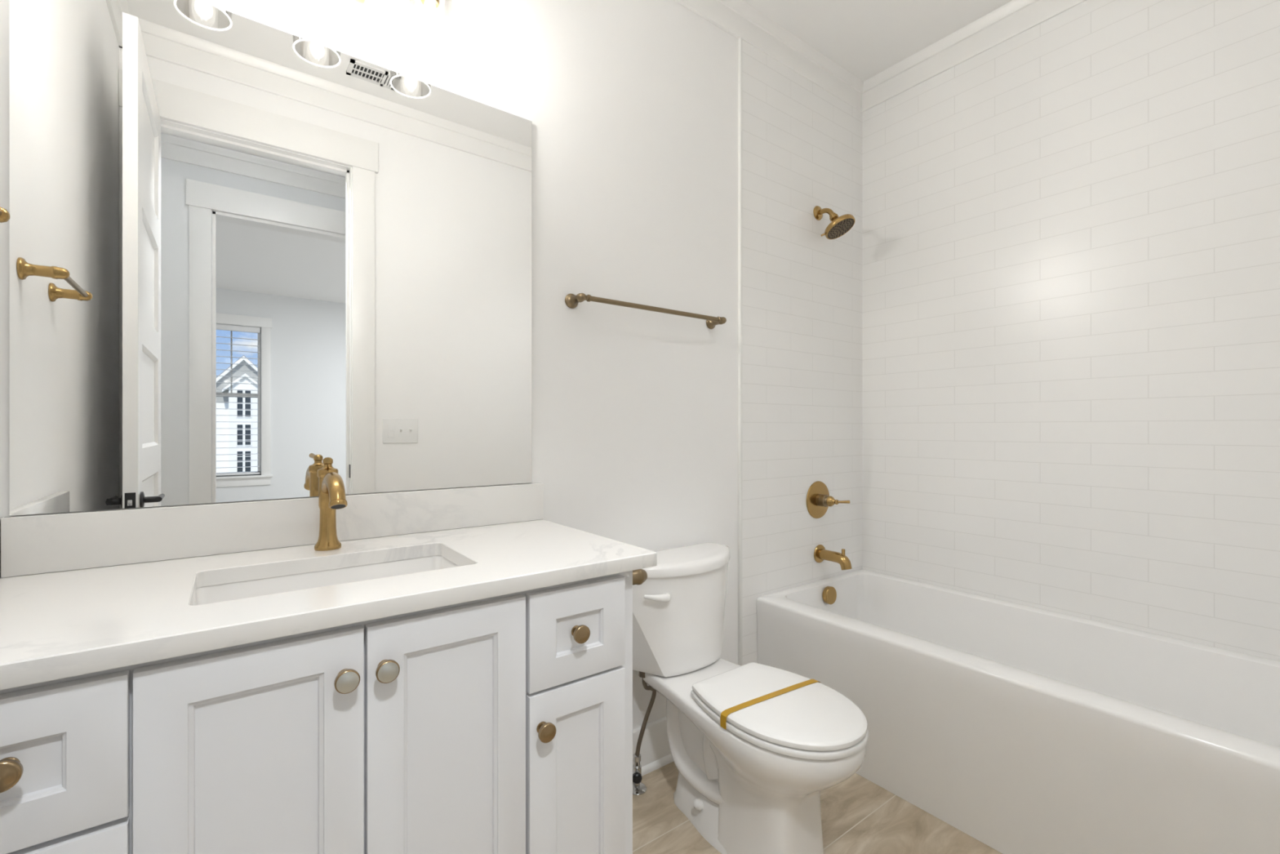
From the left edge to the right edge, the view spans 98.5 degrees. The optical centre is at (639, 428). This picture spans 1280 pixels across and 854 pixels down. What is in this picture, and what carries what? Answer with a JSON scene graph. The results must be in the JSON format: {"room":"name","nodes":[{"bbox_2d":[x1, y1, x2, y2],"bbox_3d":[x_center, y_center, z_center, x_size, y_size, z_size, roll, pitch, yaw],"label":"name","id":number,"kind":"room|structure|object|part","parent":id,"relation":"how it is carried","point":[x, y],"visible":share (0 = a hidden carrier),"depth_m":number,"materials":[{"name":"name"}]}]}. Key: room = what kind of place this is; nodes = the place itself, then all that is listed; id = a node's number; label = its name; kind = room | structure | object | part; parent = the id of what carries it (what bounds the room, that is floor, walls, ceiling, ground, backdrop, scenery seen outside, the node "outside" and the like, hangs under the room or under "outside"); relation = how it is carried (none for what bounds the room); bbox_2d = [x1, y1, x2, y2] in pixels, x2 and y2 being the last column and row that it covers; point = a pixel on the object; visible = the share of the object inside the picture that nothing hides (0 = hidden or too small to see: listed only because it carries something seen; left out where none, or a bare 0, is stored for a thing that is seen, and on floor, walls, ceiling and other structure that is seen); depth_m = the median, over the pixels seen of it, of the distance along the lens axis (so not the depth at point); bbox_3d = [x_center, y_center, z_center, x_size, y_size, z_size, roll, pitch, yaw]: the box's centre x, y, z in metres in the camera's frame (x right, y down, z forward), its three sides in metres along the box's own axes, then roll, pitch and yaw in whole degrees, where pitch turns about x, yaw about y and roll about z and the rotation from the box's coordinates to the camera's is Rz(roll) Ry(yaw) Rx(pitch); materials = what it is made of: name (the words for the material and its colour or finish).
{"room":"bathroom","nodes":[
{"label":"bathroom","id":0,"kind":"room"},
{"bbox_2d":[0,0,737,729],"bbox_3d":[-0.078,-0.242,1.887,3.030,2.805,0.120,0,0,-37],"label":"wall","id":1,"kind":"structure","parent":0,"point":[631,106],"depth_m":1.81,"materials":[{"name":"paint"}]},
{"bbox_2d":[9,0,531,515],"bbox_3d":[-0.736,-0.374,1.318,1.036,1.064,0.006,0,0,-37],"label":"wall mirror","id":2,"kind":"object","parent":1,"relation":"attached to","point":[246,255],"visible":0.92,"depth_m":1.21,"materials":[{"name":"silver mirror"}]},
{"bbox_2d":[0,482,543,577],"bbox_3d":[-0.722,0.214,1.319,1.074,0.107,0.020,0,0,-37],"label":"backsplash","id":3,"kind":"structure","parent":1,"relation":"attached to","point":[31,544],"depth_m":1.19,"materials":[{"name":"white stone"}]},
{"bbox_2d":[300,0,452,65],"bbox_3d":[-0.710,-1.049,1.248,0.552,0.232,0.150,0,0,-37],"label":"vanity light","id":4,"kind":"object","parent":1,"relation":"attached to","point":[429,4],"visible":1,"depth_m":1.36,"materials":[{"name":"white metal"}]},
{"bbox_2d":[420,0,439,8],"bbox_3d":[-0.519,-1.091,1.364,0.062,0.078,0.062,0,0,-37],"label":"light fixture","id":5,"kind":"object","parent":4,"relation":"attached to","point":[433,4],"depth_m":1.37,"materials":[{"name":"white glass"}]},
{"bbox_2d":[564,293,726,328],"bbox_3d":[0.049,-0.396,1.858,0.641,0.046,0.078,0,0,-37],"label":"towel bar","id":6,"kind":"object","parent":1,"relation":"attached to","point":[571,300],"visible":1,"depth_m":1.78,"materials":[{"name":"gold metal"}]},
{"bbox_3d":[-0.190,-0.396,1.680,0.046,0.046,0.078,0,0,-37],"label":"post","id":7,"kind":"part","parent":6,"relation":"part of","materials":[{"name":"gold metal"}]},
{"bbox_3d":[0.287,-0.396,2.036,0.046,0.046,0.078,0,0,-37],"label":"post","id":8,"kind":"part","parent":6,"relation":"part of","materials":[{"name":"gold metal"}]},
{"bbox_2d":[632,716,673,776],"bbox_3d":[0.037,1.085,1.882,0.879,0.150,0.026,0,0,-37],"label":"baseboard","id":9,"kind":"structure","parent":1,"relation":"attached to","point":[655,749],"depth_m":1.89,"materials":[{"name":"white paint"}]},
{"bbox_2d":[737,36,742,665],"bbox_3d":[0.391,-0.185,2.154,0.011,2.690,0.013,0,0,-37],"label":"trim","id":10,"kind":"structure","parent":1,"relation":"attached to","point":[740,40],"depth_m":2.15,"materials":[{"name":"white paint"}]},
{"bbox_2d":[674,0,863,112],"bbox_3d":[-0.042,-1.583,1.817,2.805,0.123,0.036,0,0,-37],"label":"trim","id":11,"kind":"structure","parent":1,"relation":"attached to","point":[736,18],"depth_m":2.27,"materials":[{"name":"white paint"}]},
{"bbox_2d":[742,39,862,665],"bbox_3d":[0.730,-0.185,2.409,0.840,2.690,0.010,0,0,-37],"label":"wall tile","id":12,"kind":"structure","parent":1,"relation":"attached to","point":[802,143],"depth_m":2.35,"materials":[{"name":"white tile"}]},
{"bbox_2d":[806,480,849,518],"bbox_3d":[0.830,0.314,2.386,0.166,0.166,0.145,0,0,-37],"label":"shower valve","id":13,"kind":"object","parent":12,"relation":"attached to","point":[819,500],"visible":1,"depth_m":2.41,"materials":[{"name":"gold metal"}]},
{"bbox_3d":[0.851,0.314,2.365,0.047,0.047,0.089,0,0,-42],"label":"lever","id":14,"kind":"part","parent":13,"relation":"part of","materials":[{"name":"gold metal"}]},
{"bbox_2d":[813,544,852,569],"bbox_3d":[0.843,0.558,2.389,0.081,0.089,0.156,0,0,-37],"label":"tub spout","id":15,"kind":"object","parent":12,"relation":"attached to","point":[820,553],"visible":1,"depth_m":2.38,"materials":[{"name":"gold metal"}]},
{"bbox_3d":[0.868,0.528,2.356,0.015,0.030,0.015,0,0,-37],"label":"diverter knob","id":16,"kind":"part","parent":15,"relation":"part of","materials":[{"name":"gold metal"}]},
{"bbox_2d":[813,205,855,239],"bbox_3d":[0.842,-0.906,2.381,0.133,0.161,0.168,0,0,-37],"label":"shower","id":17,"kind":"object","parent":12,"relation":"attached to","point":[839,226],"visible":1,"depth_m":2.37,"materials":[{"name":"gold metal"}]},
{"bbox_3d":[0.815,-0.939,2.408,0.021,0.053,0.081,0,0,-37],"label":"arm","id":18,"kind":"part","parent":17,"relation":"part of","materials":[{"name":"gold metal"}]},
{"bbox_2d":[632,761,1002,853],"bbox_3d":[0.566,1.185,0.746,5.000,0.050,2.720,0,0,-37],"label":"floor","id":19,"kind":"structure","parent":0,"point":[859,815],"depth_m":1.61,"materials":[{"name":"beige wood"}]},
{"bbox_2d":[0,570,632,853],"bbox_3d":[-0.581,0.730,1.080,1.056,0.861,0.570,0,0,-37],"label":"vanity cabinet","id":20,"kind":"object","parent":19,"relation":"on","point":[501,724],"visible":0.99,"depth_m":0.86,"materials":[{"name":"white paint"}]},
{"bbox_3d":[-0.730,0.394,0.631,0.035,0.035,0.030,0,0,-37],"label":"knob","id":21,"kind":"part","parent":20,"relation":"part of","materials":[{"name":"gold metal"}]},
{"bbox_3d":[-0.746,0.405,0.649,0.214,0.182,0.018,0,0,-37],"label":"drawer","id":22,"kind":"part","parent":20,"relation":"part of","materials":[{"name":"white paint"}]},
{"bbox_3d":[-0.746,0.635,0.649,0.214,0.261,0.018,0,0,-37],"label":"drawer","id":23,"kind":"part","parent":20,"relation":"part of","materials":[{"name":"white paint"}]},
{"bbox_3d":[-0.548,0.674,0.796,0.270,0.721,0.018,0,0,-37],"label":"door","id":24,"kind":"part","parent":20,"relation":"part of","materials":[{"name":"white paint"}]},
{"bbox_2d":[0,519,657,689],"bbox_3d":[-0.569,0.283,1.097,1.098,0.030,0.559,0,0,-37],"label":"countertop","id":25,"kind":"structure","parent":20,"relation":"on","point":[65,624],"depth_m":0.92,"materials":[{"name":"white stone"}]},
{"bbox_2d":[0,516,2,577],"bbox_3d":[-1.008,0.214,0.785,0.020,0.107,0.534,0,0,-37],"label":"side splash","id":26,"kind":"object","parent":25,"relation":"on","point":[1,517],"visible":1,"depth_m":0.99,"materials":[{"name":"white stone"}]},
{"bbox_2d":[193,555,458,605],"bbox_3d":[-0.577,0.368,1.070,0.493,0.140,0.299,0,0,-37],"label":"sink basin","id":27,"kind":"object","parent":25,"relation":"in","point":[271,585],"visible":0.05,"depth_m":1.15,"materials":[{"name":"white ceramic"}]},
{"bbox_2d":[314,457,347,551],"bbox_3d":[-0.662,0.165,1.187,0.054,0.206,0.194,0,0,-37],"label":"faucet","id":28,"kind":"object","parent":25,"relation":"on","point":[331,491],"visible":1,"depth_m":1.22,"materials":[{"name":"gold metal"}]},
{"bbox_3d":[-0.684,0.070,1.210,0.012,0.017,0.057,0,0,-28],"label":"lever","id":29,"kind":"part","parent":28,"relation":"part of","materials":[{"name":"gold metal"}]},
{"bbox_3d":[-0.700,0.086,1.238,0.041,0.044,0.041,0,0,-37],"label":"handle","id":30,"kind":"part","parent":28,"relation":"part of","materials":[{"name":"gold metal"}]},
{"bbox_3d":[-0.656,0.125,1.179,0.031,0.065,0.163,0,0,-37],"label":"spout","id":31,"kind":"part","parent":28,"relation":"part of","materials":[{"name":"gold metal"}]},
{"bbox_3d":[-0.448,0.382,0.842,0.035,0.035,0.030,0,0,-37],"label":"knob","id":32,"kind":"part","parent":20,"relation":"part of","materials":[{"name":"gold metal"}]},
{"bbox_3d":[-0.402,0.382,0.876,0.035,0.035,0.030,0,0,-37],"label":"knob","id":33,"kind":"part","parent":20,"relation":"part of","materials":[{"name":"gold metal"}]},
{"bbox_3d":[-0.328,0.674,0.961,0.272,0.721,0.018,0,0,-37],"label":"door","id":34,"kind":"part","parent":20,"relation":"part of","materials":[{"name":"white paint"}]},
{"bbox_3d":[-0.179,0.570,1.042,0.035,0.035,0.030,0,0,-37],"label":"knob","id":35,"kind":"part","parent":20,"relation":"part of","materials":[{"name":"gold metal"}]},
{"bbox_3d":[-0.125,0.407,1.112,0.220,0.186,0.018,0,0,-37],"label":"drawer","id":36,"kind":"part","parent":20,"relation":"part of","materials":[{"name":"white paint"}]},
{"bbox_3d":[-0.125,0.771,1.112,0.220,0.528,0.018,0,0,-37],"label":"door","id":37,"kind":"part","parent":20,"relation":"part of","materials":[{"name":"white paint"}]},
{"bbox_3d":[-0.118,0.402,1.087,0.035,0.035,0.030,0,0,-37],"label":"knob","id":38,"kind":"part","parent":20,"relation":"part of","materials":[{"name":"gold metal"}]},
{"bbox_2d":[632,568,647,585],"bbox_3d":[-0.063,0.343,1.335,0.078,0.067,0.220,0,0,-37],"label":"toilet paper holder","id":39,"kind":"object","parent":20,"relation":"attached to","point":[639,575],"visible":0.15,"depth_m":1.27,"materials":[{"name":"gold metal"}]},
{"bbox_2d":[632,542,868,853],"bbox_3d":[0.287,0.787,1.601,0.504,0.746,0.757,0,0,-37],"label":"toilet","id":40,"kind":"object","parent":19,"relation":"on","point":[753,785],"visible":0.94,"depth_m":1.52,"materials":[{"name":"white ceramic"}]},
{"bbox_2d":[632,677,656,795],"bbox_3d":[-0.002,0.973,1.785,0.067,0.374,0.117,0,0,31],"label":"water supply line","id":41,"kind":"object","parent":40,"relation":"attached to","point":[639,788],"visible":0.88,"depth_m":1.77,"materials":[{"name":"silver metal"}]},
{"bbox_3d":[-0.010,1.099,1.737,0.032,0.030,0.018,0,0,0],"label":"valve handle","id":42,"kind":"part","parent":41,"relation":"part of","materials":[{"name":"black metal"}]},
{"bbox_3d":[0.057,0.511,1.665,0.092,0.029,0.046,0,0,-37],"label":"flush lever","id":43,"kind":"part","parent":40,"relation":"part of","materials":[{"name":"white plastic"}]},
{"bbox_3d":[0.129,0.607,1.813,0.492,0.312,0.196,0,0,-37],"label":"tank","id":44,"kind":"part","parent":40,"relation":"part of","materials":[{"name":"white ceramic"}]},
{"bbox_3d":[0.129,0.432,1.813,0.504,0.037,0.226,0,0,-37],"label":"tank lid","id":45,"kind":"part","parent":40,"relation":"part of","materials":[{"name":"white ceramic"}]},
{"bbox_2d":[720,679,821,729],"bbox_3d":[0.363,0.741,1.499,0.360,0.040,0.020,0,0,-32],"label":"strap","id":46,"kind":"object","parent":40,"relation":"on","point":[724,713],"visible":0.83,"depth_m":1.47,"materials":[{"name":"gold metal"}]},
{"bbox_3d":[0.381,0.754,1.476,0.355,0.019,0.445,0,0,-37],"label":"seat","id":47,"kind":"part","parent":40,"relation":"part of","materials":[{"name":"white plastic"}]},
{"bbox_3d":[0.381,0.732,1.476,0.351,0.019,0.441,0,0,-37],"label":"seat lid","id":48,"kind":"part","parent":40,"relation":"part of","materials":[{"name":"white plastic"}]},
{"bbox_2d":[756,568,1279,853],"bbox_3d":[1.218,0.917,1.825,0.754,0.486,1.508,0,0,-37],"label":"bathtub","id":49,"kind":"object","parent":19,"relation":"on","point":[1020,728],"visible":0.94,"depth_m":1.60,"materials":[{"name":"white ceramic"}]},
{"bbox_2d":[742,0,1012,81],"bbox_3d":[1.821,-1.695,-0.937,5.000,0.100,6.920,0,0,-37],"label":"ceiling","id":50,"kind":"structure","parent":0,"point":[866,38],"depth_m":2.23,"materials":[{"name":"white paint"}]},
{"bbox_3d":[-0.737,-0.243,0.302,0.120,2.805,1.635,0,0,-37],"label":"wall","id":51,"kind":"structure","parent":0,"visible":0},
{"bbox_2d":[0,206,9,222],"bbox_3d":[-0.947,-0.335,0.747,0.074,0.046,0.296,0,0,-37],"label":"towel bar","id":52,"kind":"object","parent":51,"relation":"attached to","point":[4,214],"visible":1,"depth_m":0.86,"materials":[{"name":"gold metal"}]},
{"bbox_3d":[1.609,-0.243,2.050,0.120,2.805,1.635,0,0,-37],"label":"wall","id":53,"kind":"structure","parent":0,"visible":0},
{"bbox_2d":[862,0,1087,111],"bbox_3d":[1.507,-1.583,2.046,0.036,0.123,1.520,0,0,-37],"label":"trim","id":54,"kind":"structure","parent":53,"relation":"attached to","point":[1015,17],"depth_m":2.28,"materials":[{"name":"white paint"}]},
{"bbox_2d":[862,0,1279,661],"bbox_3d":[1.522,-0.385,2.058,0.010,2.290,1.520,0,0,-37],"label":"wall tile","id":55,"kind":"structure","parent":53,"relation":"attached to","point":[1071,226],"depth_m":1.95,"materials":[{"name":"white tile"}]}
]}

